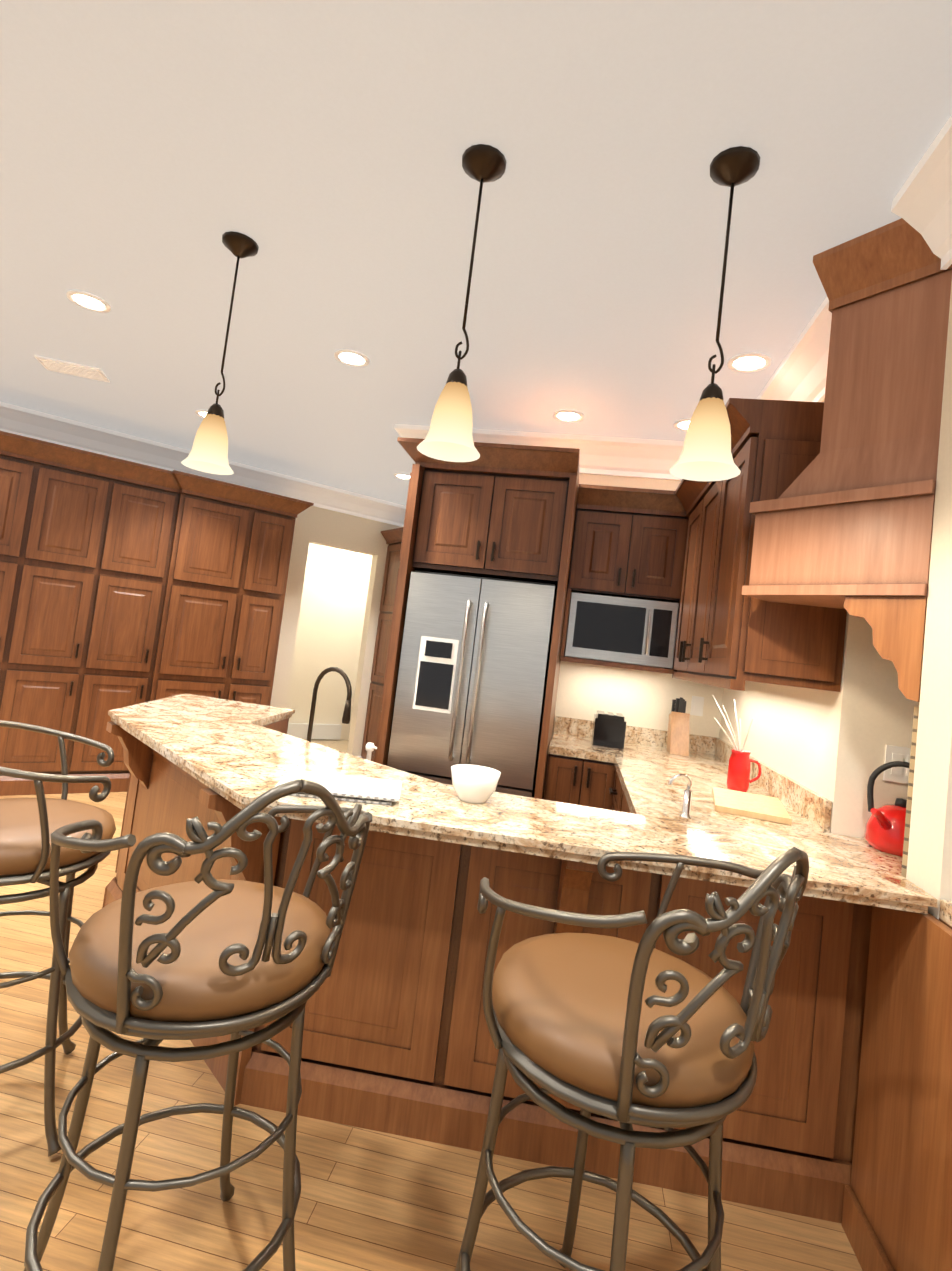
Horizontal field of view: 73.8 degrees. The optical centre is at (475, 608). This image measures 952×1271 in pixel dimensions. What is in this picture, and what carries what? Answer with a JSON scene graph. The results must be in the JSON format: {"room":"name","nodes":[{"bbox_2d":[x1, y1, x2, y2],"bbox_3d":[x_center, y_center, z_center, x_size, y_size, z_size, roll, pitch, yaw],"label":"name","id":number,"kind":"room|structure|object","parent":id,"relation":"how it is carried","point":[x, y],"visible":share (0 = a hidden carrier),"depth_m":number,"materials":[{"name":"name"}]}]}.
{"room":"kitchen","nodes":[
{"label":"kitchen","id":0,"kind":"room"},
{"bbox_2d":[287,543,371,739],"bbox_3d":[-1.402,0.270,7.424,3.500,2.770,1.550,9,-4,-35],"label":"doorway","id":1,"kind":"structure","parent":0,"point":[332,608],"depth_m":7.92,"materials":[{"name":"paint"}]},
{"bbox_2d":[287,723,341,738],"bbox_3d":[-2.076,1.495,7.740,0.900,0.180,0.057,9,-4,-35],"label":"baseboard heater","id":2,"kind":"object","parent":1,"relation":"attached to","point":[320,731],"visible":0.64,"depth_m":7.79,"materials":[{"name":"white metal"}]},
{"bbox_2d":[270,506,401,755],"bbox_3d":[-3.067,-0.060,5.200,6.360,2.770,0.120,9,-4,-35],"label":"wall","id":3,"kind":"structure","parent":0,"point":[327,528],"depth_m":6.34,"materials":[{"name":"paint"}]},
{"bbox_2d":[0,792,862,1270],"bbox_3d":[-0.962,1.502,3.288,11.000,0.060,13.500,6,-3,10],"label":"floor","id":4,"kind":"structure","parent":0,"point":[370,1200],"depth_m":1.58,"materials":[{"name":"brown wood"}]},
{"bbox_2d":[0,720,115,1156],"bbox_3d":[-1.256,0.771,1.686,0.613,1.115,0.613,6,-3,10],"label":"bar stool","id":5,"kind":"object","parent":4,"relation":"on","point":[28,826],"visible":0.94,"depth_m":1.61,"materials":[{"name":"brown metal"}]},
{"bbox_2d":[0,431,313,795],"bbox_3d":[-2.739,0.137,4.890,2.486,2.420,0.767,9,-4,-35],"label":"pantry","id":6,"kind":"object","parent":4,"relation":"on","point":[124,583],"visible":0.88,"depth_m":4.68,"materials":[{"name":"brown wood"}]},
{"bbox_2d":[23,779,371,1270],"bbox_3d":[-0.550,0.829,1.253,0.615,1.115,0.615,6,-3,10],"label":"bar stool","id":7,"kind":"object","parent":4,"relation":"on","point":[205,954],"visible":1,"depth_m":1.09,"materials":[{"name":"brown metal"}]},
{"bbox_2d":[304,739,348,752],"bbox_3d":[-1.424,1.657,7.333,2.680,0.004,1.490,9,-4,-35],"label":"tile floor","id":8,"kind":"structure","parent":4,"relation":"on","point":[340,745],"depth_m":7.68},
{"bbox_2d":[361,699,381,761],"bbox_3d":[-0.096,1.274,5.602,1.429,0.870,1.430,6,-3,10],"label":"base cabinet","id":9,"kind":"object","parent":4,"relation":"on","point":[374,707],"depth_m":6.39,"materials":[{"name":"brown wood"}]},
{"bbox_2d":[368,691,382,701],"bbox_3d":[-0.057,0.821,5.619,1.454,0.040,1.455,6,-3,10],"label":"countertop","id":10,"kind":"structure","parent":9,"relation":"on","point":[372,694],"depth_m":6.40,"materials":[{"name":"brown wood"}]},
{"bbox_2d":[369,531,401,690],"bbox_3d":[-0.625,0.516,6.490,0.872,2.355,0.872,6,-3,10],"label":"tall cabinet","id":11,"kind":"object","parent":4,"relation":"on","point":[393,538],"depth_m":6.45,"materials":[{"name":"brown wood"}]},
{"bbox_2d":[387,570,556,797],"bbox_3d":[-0.020,0.720,3.560,0.760,1.745,0.807,6,-3,10],"label":"refrigerator","id":12,"kind":"object","parent":4,"relation":"on","point":[473,671],"visible":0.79,"depth_m":3.26,"materials":[{"name":"silver metal"}]},
{"bbox_2d":[374,437,579,798],"bbox_3d":[-0.022,0.380,3.610,0.953,2.425,0.837,6,-3,10],"label":"cabinet","id":13,"kind":"object","parent":4,"relation":"on","point":[502,511],"visible":0.6,"depth_m":3.34,"materials":[{"name":"brown wood"}]},
{"bbox_2d":[102,693,936,1223],"bbox_3d":[-0.352,1.023,2.405,2.994,0.930,1.720,6,-3,10],"label":"bar","id":14,"kind":"object","parent":4,"relation":"on","point":[396,1037],"visible":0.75,"depth_m":1.78,"materials":[{"name":"brown wood"}]},
{"bbox_2d":[307,667,351,741],"bbox_3d":[-0.688,0.513,2.962,0.255,0.485,0.168,6,-3,10],"label":"faucet","id":15,"kind":"object","parent":14,"relation":"attached to","point":[347,710],"visible":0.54,"depth_m":2.96,"materials":[{"name":"brown metal"}]},
{"bbox_2d":[275,770,401,804],"bbox_3d":[-0.383,0.502,1.794,0.340,0.021,0.238,7,-3,-4],"label":"newspaper","id":16,"kind":"object","parent":14,"relation":"on","point":[362,789],"visible":0.81,"depth_m":1.77,"materials":[{"name":"beige paper"}]},
{"bbox_2d":[366,742,376,760],"bbox_3d":[-0.410,0.632,2.404,0.054,0.248,0.044,6,-3,10],"label":"soap pump","id":17,"kind":"object","parent":14,"relation":"on","point":[370,747],"visible":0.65,"depth_m":2.40,"materials":[{"name":"white plastic"}]},
{"bbox_2d":[451,764,500,803],"bbox_3d":[-0.005,0.517,1.861,0.148,0.088,0.146,6,-3,10],"label":"bowl","id":18,"kind":"object","parent":14,"relation":"on","point":[475,784],"visible":1,"depth_m":1.81,"materials":[{"name":"white ceramic"}]},
{"bbox_2d":[455,847,808,1270],"bbox_3d":[0.245,0.919,1.189,0.615,1.115,0.615,6,-3,10],"label":"bar stool","id":19,"kind":"object","parent":4,"relation":"on","point":[626,1034],"visible":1,"depth_m":1.03,"materials":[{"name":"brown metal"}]},
{"bbox_2d":[841,899,951,1270],"bbox_3d":[1.414,1.165,1.283,0.941,0.930,0.638,6,-3,10],"label":"panel","id":20,"kind":"object","parent":4,"relation":"on","point":[897,1209],"visible":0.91,"depth_m":1.45,"materials":[{"name":"brown wood"}]},
{"bbox_2d":[0,0,951,505],"bbox_3d":[-0.632,-1.283,3.454,11.000,0.080,13.500,6,-3,10],"label":"ceiling","id":21,"kind":"structure","parent":0,"point":[152,152],"depth_m":1.98,"materials":[{"name":"paint"}]},
{"bbox_2d":[34,355,109,382],"bbox_3d":[-2.398,-1.423,3.779,0.340,0.017,0.200,8,-4,-15],"label":"ceiling vent","id":22,"kind":"object","parent":21,"relation":"in","point":[71,368],"visible":1,"depth_m":3.75,"materials":[{"name":"white metal"}]},
{"bbox_2d":[66,290,110,312],"bbox_3d":[-1.772,-1.405,2.905,0.176,0.009,0.176,6,-3,10],"label":"recessed light","id":23,"kind":"object","parent":21,"relation":"in","point":[88,301],"visible":1,"depth_m":2.90,"materials":[{"name":"white glass"}]},
{"bbox_2d":[195,410,207,417],"bbox_3d":[-1.832,-1.326,4.351,0.176,0.009,0.176,6,-3,10],"label":"recessed light","id":24,"kind":"object","parent":21,"relation":"in","point":[202,413],"visible":0.33,"depth_m":4.32,"materials":[{"name":"white glass"}]},
{"bbox_2d":[181,231,258,474],"bbox_3d":[-0.909,-0.919,2.292,0.176,0.840,0.176,6,-3,10],"label":"pendant light","id":25,"kind":"object","parent":21,"relation":"hanging from","point":[208,453],"visible":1,"depth_m":2.26,"materials":[{"name":"beige glass"}]},
{"bbox_2d":[334,349,369,366],"bbox_3d":[-0.621,-1.253,3.176,0.176,0.009,0.176,6,-3,10],"label":"recessed light","id":26,"kind":"object","parent":21,"relation":"in","point":[351,358],"visible":1,"depth_m":3.17,"materials":[{"name":"white glass"}]},
{"bbox_2d":[394,473,409,479],"bbox_3d":[-0.610,-1.120,5.378,0.176,0.009,0.176,6,-3,10],"label":"recessed light","id":27,"kind":"object","parent":21,"relation":"in","point":[404,476],"visible":0.77,"depth_m":5.37,"materials":[{"name":"white"}]},
{"bbox_2d":[417,144,505,461],"bbox_3d":[-0.026,-0.846,1.768,0.176,0.840,0.176,6,-3,10],"label":"pendant light","id":28,"kind":"object","parent":21,"relation":"hanging from","point":[449,437],"visible":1,"depth_m":1.74,"materials":[{"name":"beige glass"}]},
{"bbox_2d":[553,409,583,421],"bbox_3d":[0.524,-1.092,3.599,0.176,0.009,0.176,6,-3,10],"label":"recessed light","id":29,"kind":"object","parent":21,"relation":"in","point":[566,415],"visible":1,"depth_m":3.59,"materials":[{"name":"white glass"}]},
{"bbox_2d":[673,418,690,430],"bbox_3d":[1.186,-1.018,3.517,0.176,0.009,0.176,6,-3,10],"label":"recessed light","id":30,"kind":"object","parent":21,"relation":"in","point":[682,424],"visible":0.44,"depth_m":3.52,"materials":[{"name":"white"}]},
{"bbox_2d":[670,146,759,480],"bbox_3d":[0.644,-0.772,1.675,0.176,0.840,0.176,6,-3,10],"label":"pendant light","id":31,"kind":"object","parent":21,"relation":"hanging from","point":[706,454],"visible":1,"depth_m":1.65,"materials":[{"name":"beige glass"}]},
{"bbox_2d":[727,352,770,372],"bbox_3d":[1.183,-1.064,2.749,0.176,0.009,0.176,6,-3,10],"label":"recessed light","id":32,"kind":"object","parent":21,"relation":"in","point":[749,362],"visible":1,"depth_m":2.75,"materials":[{"name":"white glass"}]},
{"bbox_2d":[552,473,722,737],"bbox_3d":[0.700,0.354,4.660,2.240,2.770,1.450,6,-3,10],"label":"wall","id":33,"kind":"structure","parent":0,"point":[639,698],"depth_m":3.88,"materials":[{"name":"paint"}]},
{"bbox_2d":[0,402,683,526],"bbox_3d":[-1.693,-1.181,4.938,6.952,0.195,4.539,6,-3,10],"label":"crown molding","id":34,"kind":"structure","parent":33,"relation":"attached to","point":[599,455],"depth_m":4.90,"materials":[{"name":"white"}]},
{"bbox_2d":[567,502,674,601],"bbox_3d":[0.894,-0.309,3.762,0.637,0.495,0.354,6,-3,10],"label":"upper cabinet","id":35,"kind":"object","parent":33,"relation":"attached to","point":[618,551],"depth_m":3.60,"materials":[{"name":"brown wood"}]},
{"bbox_2d":[555,716,714,753],"bbox_3d":[0.959,0.764,3.837,0.967,0.100,0.019,6,-3,10],"label":"backsplash","id":36,"kind":"structure","parent":33,"relation":"attached to","point":[705,744],"depth_m":3.82,"materials":[{"name":"beige stone"}]},
{"bbox_2d":[651,506,686,673],"bbox_3d":[1.306,-0.068,3.649,0.400,0.889,0.408,6,-3,10],"label":"upper cabinet","id":37,"kind":"object","parent":33,"relation":"attached to","point":[681,514],"depth_m":3.54,"materials":[{"name":"brown wood"}]},
{"bbox_2d":[565,592,678,667],"bbox_3d":[0.834,0.130,3.690,0.585,0.360,0.412,6,-3,10],"label":"microwave","id":38,"kind":"object","parent":37,"relation":"in","point":[624,630],"visible":0.98,"depth_m":3.52,"materials":[{"name":"silver metal"}]},
{"bbox_2d":[690,696,703,715],"bbox_3d":[1.325,0.583,3.800,0.070,0.114,0.009,6,-3,10],"label":"outlet","id":39,"kind":"object","parent":33,"relation":"attached to","point":[697,703],"visible":1,"depth_m":3.80,"materials":[{"name":"white plastic"}]},
{"bbox_2d":[543,734,854,847],"bbox_3d":[0.798,0.758,2.879,0.968,0.041,1.957,6,-3,10],"label":"countertop","id":40,"kind":"structure","parent":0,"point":[635,778],"depth_m":3.00,"materials":[{"name":"beige stone"}]},
{"bbox_2d":[592,710,625,748],"bbox_3d":[0.764,0.690,3.654,0.170,0.178,0.260,6,-3,10],"label":"toaster","id":41,"kind":"object","parent":40,"relation":"on","point":[609,729],"visible":1,"depth_m":3.53,"materials":[{"name":"black"}]},
{"bbox_2d":[667,697,689,755],"bbox_3d":[1.167,0.668,3.639,0.100,0.314,0.195,6,-3,10],"label":"knife block","id":42,"kind":"object","parent":40,"relation":"on","point":[678,731],"visible":1,"depth_m":3.60,"materials":[{"name":"brown wood"}]},
{"bbox_2d":[668,774,691,820],"bbox_3d":[0.653,0.598,2.028,0.087,0.142,0.049,6,-3,10],"label":"tap","id":43,"kind":"object","parent":40,"relation":"attached to","point":[685,815],"visible":1,"depth_m":2.02,"materials":[{"name":"silver metal"}]},
{"bbox_2d":[712,695,761,791],"bbox_3d":[1.100,0.570,2.672,0.208,0.378,0.182,6,-3,10],"label":"pitcher","id":44,"kind":"object","parent":40,"relation":"on","point":[739,769],"visible":0.98,"depth_m":2.63,"materials":[{"name":"red ceramic"}]},
{"bbox_2d":[712,787,791,824],"bbox_3d":[1.001,0.719,2.333,0.240,0.020,0.380,6,-4,20],"label":"cutting board","id":45,"kind":"object","parent":40,"relation":"on","point":[756,806],"visible":1,"depth_m":2.25,"materials":[{"name":"brown wood"}]},
{"bbox_2d":[864,761,909,856],"bbox_3d":[1.287,0.603,1.942,0.216,0.270,0.197,6,-3,10],"label":"kettle","id":46,"kind":"object","parent":40,"relation":"on","point":[885,828],"visible":0.65,"depth_m":1.91,"materials":[{"name":"red metal"}]},
{"bbox_2d":[719,281,951,919],"bbox_3d":[1.517,0.204,0.528,1.100,2.770,6.850,6,-3,10],"label":"wall","id":47,"kind":"structure","parent":0,"point":[829,745],"depth_m":2.07,"materials":[{"name":"paint"}]},
{"bbox_2d":[671,481,714,677],"bbox_3d":[1.224,-0.118,2.991,0.354,0.889,0.923,6,-3,10],"label":"upper cabinet","id":48,"kind":"object","parent":47,"relation":"attached to","point":[687,545],"depth_m":3.09,"materials":[{"name":"brown wood"}]},
{"bbox_2d":[695,418,846,691],"bbox_3d":[1.131,-0.163,2.411,0.354,0.889,0.526,6,-3,10],"label":"upper cabinet","id":49,"kind":"object","parent":47,"relation":"attached to","point":[742,638],"depth_m":2.19,"materials":[{"name":"brown wood"}]},
{"bbox_2d":[715,738,831,829],"bbox_3d":[1.288,0.748,2.916,0.019,0.100,1.697,6,-3,10],"label":"backsplash","id":50,"kind":"structure","parent":47,"relation":"attached to","point":[817,809],"depth_m":2.42,"materials":[{"name":"beige stone"}]},
{"bbox_2d":[757,297,831,401],"bbox_3d":[1.413,-0.932,2.956,0.150,0.195,1.560,6,-3,10],"label":"crown molding","id":51,"kind":"structure","parent":47,"relation":"attached to","point":[801,375],"depth_m":2.57,"materials":[{"name":"white paint"}]},
{"bbox_2d":[742,218,951,701],"bbox_3d":[1.290,-0.416,1.889,0.820,1.368,0.477,6,-3,10],"label":"range hood","id":52,"kind":"object","parent":47,"relation":"attached to","point":[844,520],"visible":0.85,"depth_m":1.83,"materials":[{"name":"brown wood"}]},
{"bbox_2d":[883,745,910,783],"bbox_3d":[1.384,0.506,2.049,0.116,0.114,0.009,6,-3,10],"label":"outlet","id":53,"kind":"object","parent":47,"relation":"attached to","point":[896,774],"visible":0.5,"depth_m":2.05,"materials":[{"name":"white plastic"}]},
{"bbox_2d":[901,706,918,877],"bbox_3d":[1.385,0.376,1.823,0.600,0.729,0.020,9,-4,-35],"label":"backsplash","id":54,"kind":"structure","parent":47,"relation":"attached to","point":[910,792],"depth_m":1.64,"materials":[{"name":"beige stone"}]},
{"bbox_2d":[904,115,951,246],"bbox_3d":[1.537,-1.007,1.448,0.877,0.195,0.180,6,-3,10],"label":"crown molding","id":55,"kind":"structure","parent":47,"relation":"attached to","point":[922,203],"depth_m":1.64,"materials":[{"name":"white paint"}]}
]}

